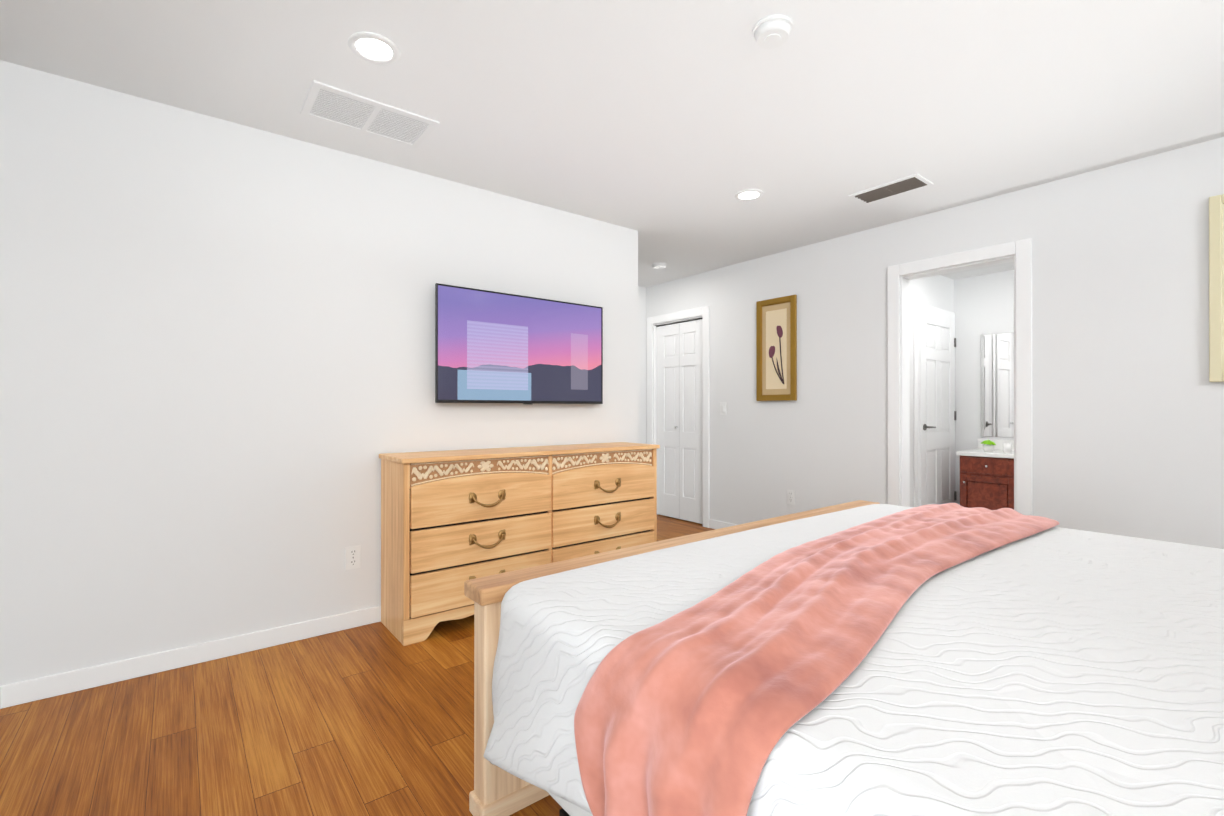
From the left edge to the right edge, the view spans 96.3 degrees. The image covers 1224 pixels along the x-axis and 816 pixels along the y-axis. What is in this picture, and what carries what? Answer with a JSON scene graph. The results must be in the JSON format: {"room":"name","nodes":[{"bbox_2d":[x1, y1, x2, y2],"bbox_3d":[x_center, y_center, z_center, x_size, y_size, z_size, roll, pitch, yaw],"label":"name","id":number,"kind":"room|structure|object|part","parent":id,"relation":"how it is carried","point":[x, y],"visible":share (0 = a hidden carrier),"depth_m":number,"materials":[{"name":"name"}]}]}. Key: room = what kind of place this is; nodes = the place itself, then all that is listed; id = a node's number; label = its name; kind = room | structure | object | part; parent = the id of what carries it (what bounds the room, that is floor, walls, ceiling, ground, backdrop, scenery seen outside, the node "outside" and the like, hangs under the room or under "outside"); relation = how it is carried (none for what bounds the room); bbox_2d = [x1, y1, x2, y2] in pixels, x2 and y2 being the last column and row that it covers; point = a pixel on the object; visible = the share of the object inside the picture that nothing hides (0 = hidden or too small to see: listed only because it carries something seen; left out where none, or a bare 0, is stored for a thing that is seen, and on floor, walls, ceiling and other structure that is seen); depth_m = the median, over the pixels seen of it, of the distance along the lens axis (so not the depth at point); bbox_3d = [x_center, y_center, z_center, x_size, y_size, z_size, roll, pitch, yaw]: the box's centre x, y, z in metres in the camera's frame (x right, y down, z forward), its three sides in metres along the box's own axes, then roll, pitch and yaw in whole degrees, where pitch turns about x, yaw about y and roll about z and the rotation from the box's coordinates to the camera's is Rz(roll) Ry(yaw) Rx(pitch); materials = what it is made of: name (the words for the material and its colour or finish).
{"room":"bedroom","nodes":[
{"label":"bedroom","id":0,"kind":"room"},
{"bbox_2d":[0,60,637,685],"bbox_3d":[-1.095,-0.089,3.098,3.190,2.440,0.120,0,0,-38],"label":"wall","id":1,"kind":"structure","parent":0,"point":[216,366],"depth_m":2.48,"materials":[{"name":"white paint"}]},
{"bbox_2d":[0,605,380,708],"bbox_3d":[-1.049,1.089,3.047,3.203,0.085,0.013,0,0,-38],"label":"baseboard","id":2,"kind":"structure","parent":1,"relation":"attached to","point":[27,691],"depth_m":2.37,"materials":[{"name":"white wood"}]},
{"bbox_2d":[345,545,360,569],"bbox_3d":[-1.334,0.771,2.825,0.072,0.116,0.008,0,0,-38],"label":"outlet","id":3,"kind":"object","parent":1,"relation":"attached to","point":[352,557],"visible":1,"depth_m":2.82,"materials":[{"name":"white plastic"}]},
{"bbox_2d":[435,283,602,403],"bbox_3d":[-0.538,-0.356,3.415,1.158,0.668,0.071,0,0,-38],"label":"tv","id":4,"kind":"object","parent":1,"relation":"attached to","point":[494,347],"visible":1,"depth_m":3.33,"materials":[{"name":"black"}]},
{"bbox_2d":[0,515,714,815],"bbox_3d":[0.289,1.170,2.393,4.730,0.080,5.660,0,0,-38],"label":"floor","id":5,"kind":"structure","parent":0,"point":[375,719],"depth_m":1.88,"materials":[{"name":"brown wood"}]},
{"bbox_2d":[379,442,659,645],"bbox_3d":[-0.447,0.687,3.238,1.664,0.890,0.423,0,0,-38],"label":"dresser","id":6,"kind":"object","parent":5,"relation":"on","point":[452,521],"visible":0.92,"depth_m":2.88,"materials":[{"name":"brown wood"}]},
{"bbox_2d":[464,500,1223,815],"bbox_3d":[1.171,0.455,1.286,2.266,1.345,2.367,0,0,-38],"label":"bed","id":7,"kind":"object","parent":5,"relation":"on","point":[861,658],"visible":1,"depth_m":1.04,"materials":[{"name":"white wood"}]},
{"bbox_3d":[0.481,0.829,2.175,2.180,0.600,0.090,0,0,-38],"label":"footboard","id":8,"kind":"part","parent":7,"relation":"part of","materials":[{"name":"brown wood"}]},
{"bbox_3d":[1.178,1.051,1.295,2.000,0.152,2.015,0,0,-38],"label":"frame metal","id":9,"kind":"part","parent":7,"relation":"part of","materials":[{"name":"grey metal"}]},
{"bbox_3d":[1.175,0.737,1.300,2.070,0.470,2.025,0,0,-38],"label":"mattress","id":10,"kind":"part","parent":7,"relation":"part of","materials":[{"name":"white fabric"}]},
{"bbox_2d":[574,503,1059,815],"bbox_3d":[0.827,0.593,1.654,2.188,0.390,0.653,0,0,-38],"label":"blanket","id":11,"kind":"object","parent":7,"relation":"on","point":[698,687],"depth_m":1.06,"materials":[{"name":"fabric"}]},
{"bbox_2d":[0,0,1223,286],"bbox_3d":[1.160,-1.359,3.088,6.950,0.100,5.660,0,0,-38],"label":"ceiling","id":12,"kind":"structure","parent":0,"point":[668,130],"depth_m":2.26,"materials":[{"name":"white paint"}]},
{"bbox_2d":[300,80,438,148],"bbox_3d":[-1.087,-1.306,2.472,0.513,0.008,0.311,0,0,-38],"label":"ceiling vent","id":13,"kind":"object","parent":12,"relation":"in","point":[323,102],"visible":1,"depth_m":2.45,"materials":[{"name":"white plastic"}]},
{"bbox_2d":[348,32,399,64],"bbox_3d":[-0.865,-1.306,1.995,0.176,0.010,0.176,0,0,-38],"label":"recessed light","id":14,"kind":"object","parent":12,"relation":"in","point":[371,47],"visible":1,"depth_m":1.99,"materials":[{"name":"white plastic"}]},
{"bbox_2d":[652,263,666,269],"bbox_3d":[0.430,-1.283,4.984,0.136,0.042,0.136,0,0,-38],"label":"smoke detector","id":15,"kind":"object","parent":12,"relation":"attached to","point":[658,266],"visible":1,"depth_m":4.94,"materials":[{"name":"white plastic"}]},
{"bbox_2d":[734,189,763,200],"bbox_3d":[0.838,-1.303,3.356,0.176,0.010,0.176,0,0,-38],"label":"recessed light","id":16,"kind":"object","parent":12,"relation":"in","point":[748,194],"visible":1,"depth_m":3.35,"materials":[{"name":"white plastic"}]},
{"bbox_2d":[752,14,792,48],"bbox_3d":[0.555,-1.290,1.894,0.136,0.042,0.136,0,0,-38],"label":"smoke detector","id":17,"kind":"object","parent":12,"relation":"attached to","point":[772,31],"visible":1,"depth_m":1.86,"materials":[{"name":"white plastic"}]},
{"bbox_2d":[848,173,933,204],"bbox_3d":[1.663,-1.302,3.282,0.220,0.012,0.400,0,0,-38],"label":"ceiling vent","id":18,"kind":"object","parent":12,"relation":"in","point":[913,182],"visible":1,"depth_m":3.26,"materials":[{"name":"white plastic"}]},
{"bbox_2d":[638,286,645,443],"bbox_3d":[-0.485,-0.084,5.315,2.320,2.440,0.120,0,0,-38],"label":"wall","id":19,"kind":"structure","parent":0,"point":[641,364],"depth_m":5.88,"materials":[{"name":"white paint"}]},
{"bbox_2d":[646,286,652,443],"bbox_3d":[0.449,-0.082,5.908,0.120,2.440,0.110,0,0,-38],"label":"wall","id":20,"kind":"structure","parent":0,"point":[649,301],"depth_m":5.90,"materials":[{"name":"white paint"}]},
{"bbox_2d":[910,275,953,507],"bbox_3d":[2.613,-0.084,4.962,2.100,2.440,0.120,0,0,-38],"label":"wall","id":21,"kind":"structure","parent":0,"point":[936,291],"depth_m":5.14,"materials":[{"name":"white paint"}]},
{"bbox_2d":[913,302,954,507],"bbox_3d":[3.103,0.086,5.261,0.920,2.100,0.017,0,0,-38],"label":"trim","id":22,"kind":"structure","parent":21,"relation":"attached to","point":[917,306],"depth_m":4.98,"materials":[{"name":"white wood"}]},
{"bbox_2d":[918,310,956,505],"bbox_3d":[3.132,0.116,5.230,0.787,2.020,0.093,0,0,-38],"label":"door","id":23,"kind":"structure","parent":21,"relation":"in","point":[936,405],"depth_m":5.21,"materials":[{"name":"white wood"}]},
{"bbox_2d":[653,137,1223,548],"bbox_3d":[2.131,-0.087,3.783,0.120,2.440,5.310,0,0,-38],"label":"wall","id":24,"kind":"structure","parent":0,"point":[1127,418],"depth_m":3.14,"materials":[{"name":"white paint"}]},
{"bbox_2d":[647,306,709,527],"bbox_3d":[0.699,0.085,5.577,0.138,2.105,0.870,0,0,-38],"label":"door frame","id":25,"kind":"structure","parent":24,"relation":"attached to","point":[654,322],"depth_m":5.29,"materials":[{"name":"white wood"}]},
{"bbox_2d":[656,319,702,523],"bbox_3d":[0.683,0.131,5.564,0.068,1.988,0.676,0,0,-38],"label":"closet door","id":26,"kind":"structure","parent":24,"relation":"in","point":[679,389],"depth_m":5.55,"materials":[{"name":"white wood"}]},
{"bbox_2d":[657,318,701,326],"bbox_3d":[0.696,-0.869,5.577,0.025,0.012,0.680,0,0,-38],"label":"door track","id":27,"kind":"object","parent":24,"relation":"attached to","point":[679,322],"depth_m":5.56,"materials":[{"name":"black"}]},
{"bbox_2d":[709,519,736,528],"bbox_3d":[1.442,1.092,4.543,0.013,0.085,1.670,0,0,-38],"label":"baseboard","id":28,"kind":"structure","parent":24,"relation":"attached to","point":[715,524],"depth_m":5.10,"materials":[{"name":"white wood"}]},
{"bbox_2d":[720,402,725,414],"bbox_3d":[1.026,0.006,5.070,0.015,0.116,0.072,0,0,-38],"label":"light switch","id":29,"kind":"object","parent":24,"relation":"attached to","point":[722,408],"visible":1,"depth_m":5.07,"materials":[{"name":"white plastic"}]},
{"bbox_2d":[756,295,796,400],"bbox_3d":[1.379,-0.492,4.613,0.027,0.862,0.382,0,0,-38],"label":"artwork","id":30,"kind":"object","parent":24,"relation":"attached to","point":[776,349],"visible":1,"depth_m":4.60,"materials":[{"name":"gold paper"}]},
{"bbox_2d":[762,302,789,394],"bbox_3d":[1.385,-0.492,4.617,0.012,0.772,0.292,0,0,-38],"label":"print","id":31,"kind":"object","parent":30,"relation":"attached to","point":[775,315],"depth_m":4.61,"materials":[{"name":"beige paper"}]},
{"bbox_2d":[787,490,794,504],"bbox_3d":[1.472,0.735,4.510,0.008,0.116,0.072,0,0,-38],"label":"outlet","id":32,"kind":"object","parent":24,"relation":"attached to","point":[790,496],"visible":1,"depth_m":4.50,"materials":[{"name":"white plastic"}]},
{"bbox_2d":[888,238,1031,514],"bbox_3d":[2.265,0.065,3.599,0.138,2.135,0.836,0,0,-38],"label":"door frame","id":33,"kind":"structure","parent":24,"relation":"attached to","point":[1018,253],"depth_m":3.57,"materials":[{"name":"white wood"}]},
{"bbox_2d":[1209,194,1223,381],"bbox_3d":[3.130,-0.577,2.400,0.029,0.901,0.699,0,0,-38],"label":"art","id":34,"kind":"object","parent":24,"relation":"attached to","point":[1216,288],"visible":0.98,"depth_m":2.65,"materials":[{"name":"beige"}]},
{"bbox_2d":[954,270,1013,504],"bbox_3d":[4.147,-0.085,4.812,0.120,2.440,2.260,0,0,-38],"label":"wall","id":35,"kind":"structure","parent":0,"point":[983,304],"depth_m":5.43,"materials":[{"name":"white paint"}]},
{"bbox_2d":[978,439,1013,450],"bbox_3d":[4.020,0.351,4.851,0.020,0.100,1.370,0,0,-38],"label":"backsplash","id":36,"kind":"structure","parent":35,"relation":"attached to","point":[989,444],"depth_m":5.16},
{"bbox_2d":[981,332,1013,436],"bbox_3d":[4.019,-0.220,4.870,0.009,1.010,1.290,0,0,-38],"label":"bathroom mirror","id":37,"kind":"object","parent":35,"relation":"attached to","point":[997,385],"visible":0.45,"depth_m":5.27,"materials":[{"name":"white mirror"}]},
{"bbox_3d":[3.324,1.174,4.158,2.220,0.080,2.260,0,0,-38],"label":"floor","id":38,"kind":"structure","parent":0,"visible":0},
{"bbox_2d":[960,455,1013,509],"bbox_3d":[3.810,0.785,4.684,0.556,0.700,1.340,0,0,-38],"label":"bathroom vanity","id":39,"kind":"object","parent":38,"relation":"on","point":[987,473],"depth_m":4.88,"materials":[{"name":"brown wood"}]},
{"bbox_2d":[957,447,1013,458],"bbox_3d":[3.814,0.418,4.688,0.545,0.035,1.370,0,0,-38],"label":"countertop","id":40,"kind":"structure","parent":39,"relation":"on","point":[981,450],"depth_m":4.95,"materials":[{"name":"white stone"}]},
{"bbox_2d":[983,445,993,451],"bbox_3d":[3.471,0.371,5.054,0.090,0.060,0.090,0,0,-38],"label":"pot","id":41,"kind":"object","parent":40,"relation":"on","point":[987,448],"depth_m":5.02,"materials":[{"name":"white ceramic"}]},
{"bbox_2d":[981,440,995,444],"bbox_3d":[3.467,0.318,5.050,0.133,0.050,0.133,0,0,-38],"label":"plant","id":42,"kind":"object","parent":40,"relation":"on","point":[987,442],"depth_m":5.03,"materials":[{"name":"green plant"}]},
{"bbox_2d":[1003,443,1011,452],"bbox_3d":[3.514,0.355,4.871,0.066,0.090,0.068,0,0,-38],"label":"cup","id":43,"kind":"object","parent":40,"relation":"on","point":[1007,447],"depth_m":4.85,"materials":[{"name":"white"}]}
]}

